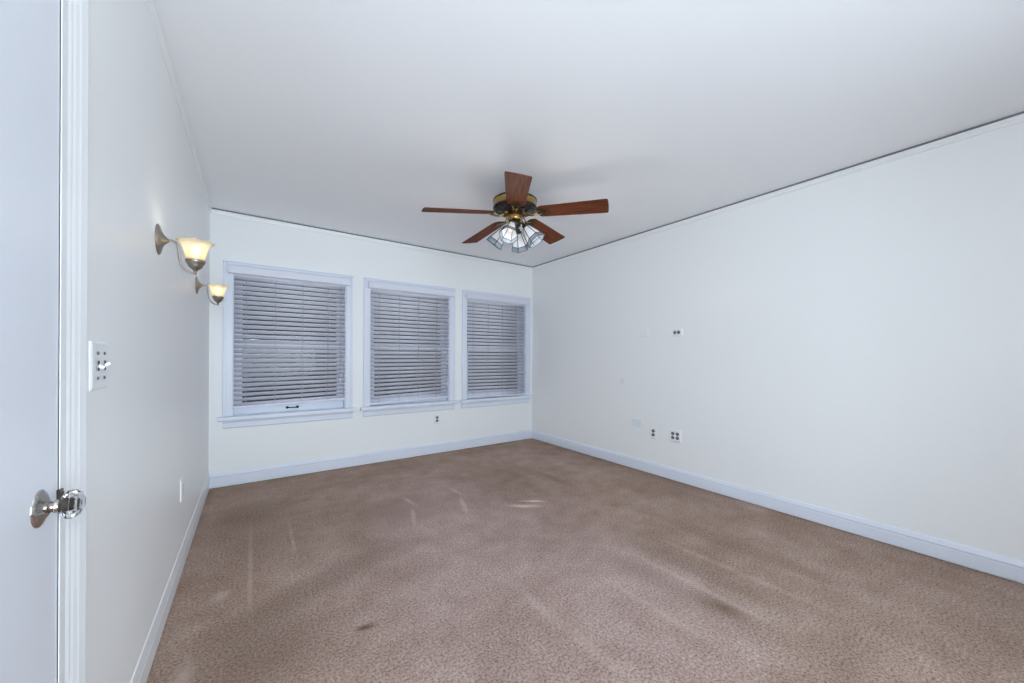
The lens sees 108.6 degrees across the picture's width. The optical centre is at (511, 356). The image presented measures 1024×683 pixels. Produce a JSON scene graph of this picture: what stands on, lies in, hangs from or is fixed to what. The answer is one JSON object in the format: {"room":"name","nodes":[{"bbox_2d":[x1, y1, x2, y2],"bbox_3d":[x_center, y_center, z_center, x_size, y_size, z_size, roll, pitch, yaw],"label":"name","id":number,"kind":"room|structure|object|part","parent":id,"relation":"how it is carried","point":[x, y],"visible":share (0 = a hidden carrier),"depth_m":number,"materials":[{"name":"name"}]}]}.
{"room":"empty bedroom","nodes":[
{"label":"empty bedroom","id":0,"kind":"room"},
{"bbox_2d":[57,0,209,682],"bbox_3d":[-1.033,-0.066,0.810,0.140,2.440,5.715,0,0,-35],"label":"wall","id":1,"kind":"structure","parent":0,"point":[148,429],"depth_m":1.19,"materials":[{"name":"paint"}]},
{"bbox_2d":[0,0,85,682],"bbox_3d":[-0.661,0.214,0.412,0.090,1.868,0.762,0,0,-35],"label":"door","id":2,"kind":"structure","parent":1,"relation":"in","point":[29,29],"depth_m":0.62,"materials":[{"name":"white paint"}]},
{"bbox_3d":[-0.683,0.214,0.396,0.038,1.868,0.762,0,0,-35],"label":"panel","id":3,"kind":"part","parent":2,"relation":"part of","materials":[{"name":"white paint"}]},
{"bbox_3d":[-0.811,0.271,0.678,0.028,0.052,0.052,0,0,-35],"label":"glass knob","id":4,"kind":"part","parent":2,"relation":"part of","materials":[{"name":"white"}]},
{"bbox_2d":[56,0,88,682],"bbox_3d":[-0.677,0.163,0.400,0.050,1.986,0.975,0,0,-35],"label":"trim","id":5,"kind":"structure","parent":1,"relation":"attached to","point":[76,12],"depth_m":0.77,"materials":[{"name":"white paint"}]},
{"bbox_3d":[-0.883,0.269,0.721,0.010,0.020,0.013,0,0,-35],"label":"strike plate","id":6,"kind":"part","parent":5,"relation":"part of","materials":[{"name":"grey metal"}]},
{"bbox_2d":[89,341,111,390],"bbox_3d":[-0.999,0.021,0.898,0.018,0.116,0.116,0,0,-35],"label":"light switch","id":7,"kind":"object","parent":1,"relation":"attached to","point":[98,364],"visible":1,"depth_m":0.88,"materials":[{"name":"white plastic"}]},
{"bbox_2d":[130,473,209,682],"bbox_3d":[-1.786,1.074,1.999,0.008,0.131,2.910,0,0,-35],"label":"baseboard","id":8,"kind":"structure","parent":1,"relation":"attached to","point":[142,669],"depth_m":1.59,"materials":[{"name":"white paint"}]},
{"bbox_2d":[146,0,211,212],"bbox_3d":[-0.965,-1.255,0.854,0.012,0.040,5.715,0,0,-35],"label":"trim","id":9,"kind":"structure","parent":1,"relation":"attached to","point":[150,3],"depth_m":1.69,"materials":[{"name":"paint"}]},
{"bbox_2d":[180,477,182,501],"bbox_3d":[-1.753,0.705,1.954,0.008,0.115,0.070,0,0,-35],"label":"wall outlet","id":10,"kind":"object","parent":1,"relation":"attached to","point":[181,480],"visible":1,"depth_m":1.93,"materials":[{"name":"white plastic"}]},
{"bbox_2d":[155,224,214,274],"bbox_3d":[-1.328,-0.430,1.503,0.175,0.188,0.124,0,0,-35],"label":"wall sconce","id":11,"kind":"object","parent":1,"relation":"attached to","point":[195,250],"visible":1,"depth_m":1.49,"materials":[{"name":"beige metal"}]},
{"bbox_3d":[-1.342,-0.405,1.494,0.085,0.130,0.008,0,0,-35],"label":"arm","id":12,"kind":"part","parent":11,"relation":"part of","materials":[{"name":"silver metal"}]},
{"bbox_3d":[-1.307,-0.438,1.518,0.118,0.080,0.118,0,0,32],"label":"lamp shade","id":13,"kind":"part","parent":11,"relation":"part of","materials":[{"name":"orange glass"}]},
{"bbox_2d":[195,276,228,304],"bbox_3d":[-2.025,-0.443,2.492,0.175,0.188,0.124,0,0,-35],"label":"wall sconce","id":14,"kind":"object","parent":1,"relation":"attached to","point":[217,290],"visible":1,"depth_m":2.48,"materials":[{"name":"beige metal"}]},
{"bbox_3d":[-2.039,-0.418,2.482,0.085,0.130,0.008,0,0,-35],"label":"arm","id":15,"kind":"part","parent":14,"relation":"part of","materials":[{"name":"silver metal"}]},
{"bbox_3d":[-2.004,-0.450,2.507,0.118,0.080,0.118,0,0,-13],"label":"lamp shade","id":16,"kind":"part","parent":14,"relation":"part of","materials":[{"name":"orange glass"}]},
{"bbox_2d":[209,210,532,488],"bbox_3d":[-1.209,-0.062,4.269,3.841,2.431,0.140,0,0,-35],"label":"wall","id":17,"kind":"structure","parent":0,"point":[234,239],"depth_m":3.86,"materials":[{"name":"paint"}]},
{"bbox_2d":[218,260,356,428],"bbox_3d":[-2.135,-0.104,3.585,1.136,1.481,0.190,0,0,-35],"label":"window","id":18,"kind":"structure","parent":17,"relation":"in","point":[325,410],"depth_m":3.50,"materials":[{"name":"white paint"}]},
{"bbox_3d":[-2.180,-0.408,3.650,0.921,0.670,0.026,0,0,-35],"label":"sash","id":19,"kind":"part","parent":18,"relation":"part of","materials":[{"name":"white paint"}]},
{"bbox_3d":[-2.164,0.204,3.624,0.921,0.654,0.026,0,0,-35],"label":"sash","id":20,"kind":"part","parent":18,"relation":"part of","materials":[{"name":"white paint"}]},
{"bbox_2d":[228,265,349,408],"bbox_3d":[-2.105,-0.167,3.542,0.994,1.269,0.110,0,0,-35],"label":"window blind","id":21,"kind":"object","parent":18,"relation":"attached to","point":[247,274],"visible":0.99,"depth_m":3.53,"materials":[{"name":"white plastic"}]},
{"bbox_3d":[-2.425,-0.121,3.352,0.007,1.163,0.048,0,0,-35],"label":"ladder cord","id":22,"kind":"part","parent":21,"relation":"part of","materials":[{"name":"white fabric"}]},
{"bbox_3d":[-2.243,-0.123,3.481,0.007,1.157,0.048,0,0,-35],"label":"ladder cord","id":23,"kind":"part","parent":21,"relation":"part of","materials":[{"name":"white fabric"}]},
{"bbox_3d":[-2.125,0.445,3.566,0.929,0.046,0.052,0,0,-35],"label":"rail","id":24,"kind":"part","parent":21,"relation":"part of","materials":[{"name":"white"}]},
{"bbox_3d":[-2.060,-0.126,3.611,0.007,1.150,0.048,0,0,-35],"label":"ladder cord","id":25,"kind":"part","parent":21,"relation":"part of","materials":[{"name":"white fabric"}]},
{"bbox_3d":[-1.876,-0.128,3.740,0.007,1.144,0.048,0,0,-35],"label":"ladder cord","id":26,"kind":"part","parent":21,"relation":"part of","materials":[{"name":"white fabric"}]},
{"bbox_3d":[-1.756,-0.282,3.782,0.002,0.905,0.003,0,0,-35],"label":"lift cord","id":27,"kind":"part","parent":21,"relation":"part of","materials":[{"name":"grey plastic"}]},
{"bbox_2d":[209,429,531,487],"bbox_3d":[-1.169,1.084,4.204,3.561,0.117,0.019,0,0,-35],"label":"baseboard","id":28,"kind":"structure","parent":17,"relation":"attached to","point":[288,469],"depth_m":3.84,"materials":[{"name":"white paint"}]},
{"bbox_2d":[211,208,531,269],"bbox_3d":[-1.159,-1.256,4.207,3.561,0.040,0.012,0,0,-35],"label":"trim","id":29,"kind":"structure","parent":17,"relation":"attached to","point":[213,211],"depth_m":3.85,"materials":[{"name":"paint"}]},
{"bbox_2d":[360,277,457,416],"bbox_3d":[-1.173,-0.099,4.263,1.136,1.481,0.190,0,0,-35],"label":"window","id":30,"kind":"structure","parent":17,"relation":"in","point":[437,404],"depth_m":4.18,"materials":[{"name":"white paint"}]},
{"bbox_3d":[-1.218,-0.404,4.328,0.921,0.670,0.026,0,0,-35],"label":"sash","id":31,"kind":"part","parent":30,"relation":"part of","materials":[{"name":"white paint"}]},
{"bbox_3d":[-1.203,0.208,4.302,0.921,0.654,0.026,0,0,-35],"label":"sash","id":32,"kind":"part","parent":30,"relation":"part of","materials":[{"name":"white paint"}]},
{"bbox_2d":[368,281,453,404],"bbox_3d":[-1.143,-0.136,4.221,0.994,1.320,0.110,0,0,-35],"label":"window blind","id":33,"kind":"object","parent":30,"relation":"attached to","point":[377,288],"visible":0.88,"depth_m":4.21,"materials":[{"name":"white plastic"}]},
{"bbox_3d":[-1.464,-0.091,4.031,0.007,1.213,0.048,0,0,-35],"label":"ladder cord","id":34,"kind":"part","parent":33,"relation":"part of","materials":[{"name":"white fabric"}]},
{"bbox_3d":[-1.282,-0.094,4.160,0.007,1.206,0.048,0,0,-35],"label":"ladder cord","id":35,"kind":"part","parent":33,"relation":"part of","materials":[{"name":"white fabric"}]},
{"bbox_3d":[-1.163,0.498,4.244,0.929,0.051,0.052,0,0,-35],"label":"rail","id":36,"kind":"part","parent":33,"relation":"part of","materials":[{"name":"white"}]},
{"bbox_3d":[-1.098,-0.097,4.289,0.007,1.199,0.048,0,0,-35],"label":"ladder cord","id":37,"kind":"part","parent":33,"relation":"part of","materials":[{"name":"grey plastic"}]},
{"bbox_3d":[-0.914,-0.100,4.419,0.007,1.191,0.048,0,0,-35],"label":"ladder cord","id":38,"kind":"part","parent":33,"relation":"part of","materials":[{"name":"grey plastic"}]},
{"bbox_2d":[434,414,439,423],"bbox_3d":[-0.897,0.746,4.401,0.070,0.115,0.008,0,0,-35],"label":"wall outlet","id":39,"kind":"object","parent":17,"relation":"attached to","point":[436,416],"visible":1,"depth_m":4.40,"materials":[{"name":"white plastic"}]},
{"bbox_2d":[459,290,532,407],"bbox_3d":[-0.217,-0.094,4.938,1.136,1.481,0.190,0,0,-35],"label":"window","id":40,"kind":"structure","parent":17,"relation":"in","point":[466,402],"depth_m":4.91,"materials":[{"name":"white paint"}]},
{"bbox_3d":[-0.247,0.213,4.977,0.921,0.654,0.026,0,0,-35],"label":"sash","id":41,"kind":"part","parent":40,"relation":"part of","materials":[{"name":"white paint"}]},
{"bbox_3d":[-0.262,-0.399,5.003,0.921,0.670,0.026,0,0,-35],"label":"sash","id":42,"kind":"part","parent":40,"relation":"part of","materials":[{"name":"white paint"}]},
{"bbox_2d":[466,293,529,397],"bbox_3d":[-0.187,-0.129,4.895,0.994,1.326,0.110,0,0,-35],"label":"window blind","id":43,"kind":"object","parent":40,"relation":"attached to","point":[471,298],"visible":0.84,"depth_m":4.90,"materials":[{"name":"white plastic"}]},
{"bbox_3d":[-0.508,-0.088,4.706,0.007,1.211,0.048,0,0,-35],"label":"ladder cord","id":44,"kind":"part","parent":43,"relation":"part of","materials":[{"name":"white fabric"}]},
{"bbox_3d":[-0.207,0.518,4.919,0.929,0.033,0.052,0,0,-35],"label":"rail","id":45,"kind":"part","parent":43,"relation":"part of","materials":[{"name":"white plastic"}]},
{"bbox_3d":[-0.142,-0.083,4.964,0.007,1.217,0.048,0,0,-35],"label":"ladder cord","id":46,"kind":"part","parent":43,"relation":"part of","materials":[{"name":"white fabric"}]},
{"bbox_2d":[146,438,1023,682],"bbox_3d":[0.473,1.222,1.877,3.841,0.120,5.995,0,0,-35],"label":"floor","id":47,"kind":"structure","parent":0,"point":[531,560],"depth_m":1.85,"materials":[{"name":"carpet"}]},
{"bbox_2d":[153,0,1023,266],"bbox_3d":[0.485,-1.338,1.877,3.841,0.120,5.995,0,0,-35],"label":"ceiling","id":48,"kind":"structure","parent":0,"point":[359,117],"depth_m":1.82,"materials":[{"name":"paint"}]},
{"bbox_2d":[422,171,608,252],"bbox_3d":[-0.003,-1.045,2.791,1.329,0.472,1.280,0,0,-35],"label":"ceiling fan","id":49,"kind":"object","parent":48,"relation":"hanging from","point":[515,204],"visible":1,"depth_m":2.67,"materials":[{"name":"brown wood"}]},
{"bbox_3d":[-0.378,-1.038,2.621,0.514,0.006,0.162,-5,13,-19],"label":"blade","id":50,"kind":"part","parent":49,"relation":"part of","materials":[{"name":"brown wood"}]},
{"bbox_3d":[-0.233,-1.042,3.098,0.162,0.006,0.514,-17,6,-37],"label":"blade","id":51,"kind":"part","parent":49,"relation":"part of","materials":[{"name":"brown wood"}]},
{"bbox_3d":[-0.100,-0.908,2.794,0.143,0.134,0.124,39,10,12],"label":"lamp shade","id":52,"kind":"part","parent":49,"relation":"part of","materials":[{"name":"white glass"}]},
{"bbox_3d":[-0.013,-0.908,2.638,0.124,0.134,0.143,0,-38,16],"label":"lamp shade","id":53,"kind":"part","parent":49,"relation":"part of","materials":[{"name":"white glass"}]},
{"bbox_3d":[0.031,-1.050,2.336,0.162,0.006,0.514,10,3,-2],"label":"blade","id":54,"kind":"part","parent":49,"relation":"part of","materials":[{"name":"brown wood"}]},
{"bbox_3d":[0.056,-0.908,2.881,0.124,0.134,0.143,0,38,16],"label":"lamp shade","id":55,"kind":"part","parent":49,"relation":"part of","materials":[{"name":"white glass"}]},
{"bbox_3d":[0.143,-0.907,2.725,0.143,0.134,0.124,-39,-10,12],"label":"lamp shade","id":56,"kind":"part","parent":49,"relation":"part of","materials":[{"name":"white glass"}]},
{"bbox_3d":[0.266,-1.056,3.107,0.162,0.006,0.514,-16,-12,33],"label":"blade","id":57,"kind":"part","parent":49,"relation":"part of","materials":[{"name":"brown wood"}]},
{"bbox_3d":[0.429,-1.061,2.636,0.514,0.006,0.162,2,-11,17],"label":"blade","id":58,"kind":"part","parent":49,"relation":"part of","materials":[{"name":"brown wood"}]},
{"bbox_2d":[532,113,1023,583],"bbox_3d":[1.991,-0.046,2.944,0.140,2.431,5.715,0,0,-35],"label":"wall","id":59,"kind":"structure","parent":0,"point":[851,344],"depth_m":2.52,"materials":[{"name":"paint"}]},
{"bbox_2d":[632,418,641,426],"bbox_3d":[1.288,0.678,3.807,0.008,0.078,0.118,0,0,-35],"label":"blank plate","id":60,"kind":"object","parent":59,"relation":"attached to","point":[636,422],"visible":1,"depth_m":3.80,"materials":[{"name":"white plastic"}]},
{"bbox_2d":[650,426,656,438],"bbox_3d":[1.401,0.754,3.646,0.008,0.115,0.070,0,0,-35],"label":"wall outlet","id":61,"kind":"object","parent":59,"relation":"attached to","point":[653,430],"visible":1,"depth_m":3.64,"materials":[{"name":"white plastic"}]},
{"bbox_2d":[670,429,680,442],"bbox_3d":[1.534,0.744,3.457,0.008,0.115,0.116,0,0,-35],"label":"wall outlet","id":62,"kind":"object","parent":59,"relation":"attached to","point":[675,435],"visible":1,"depth_m":3.45,"materials":[{"name":"white plastic"}]},
{"bbox_2d":[671,328,682,335],"bbox_3d":[1.546,-0.228,3.448,0.008,0.070,0.115,0,0,-35],"label":"wall outlet","id":63,"kind":"object","parent":59,"relation":"attached to","point":[674,332],"visible":1,"depth_m":3.44,"materials":[{"name":"white plastic"}]},
{"bbox_2d":[531,430,1023,582],"bbox_3d":[1.921,1.104,2.898,0.019,0.107,5.715,0,0,-35],"label":"baseboard","id":64,"kind":"structure","parent":59,"relation":"attached to","point":[1003,566],"depth_m":2.50,"materials":[{"name":"white paint"}]},
{"bbox_2d":[532,111,1023,269],"bbox_3d":[1.935,-1.241,2.900,0.012,0.040,5.715,0,0,-35],"label":"trim","id":65,"kind":"structure","parent":59,"relation":"attached to","point":[1019,118],"depth_m":2.52,"materials":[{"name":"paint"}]}
]}

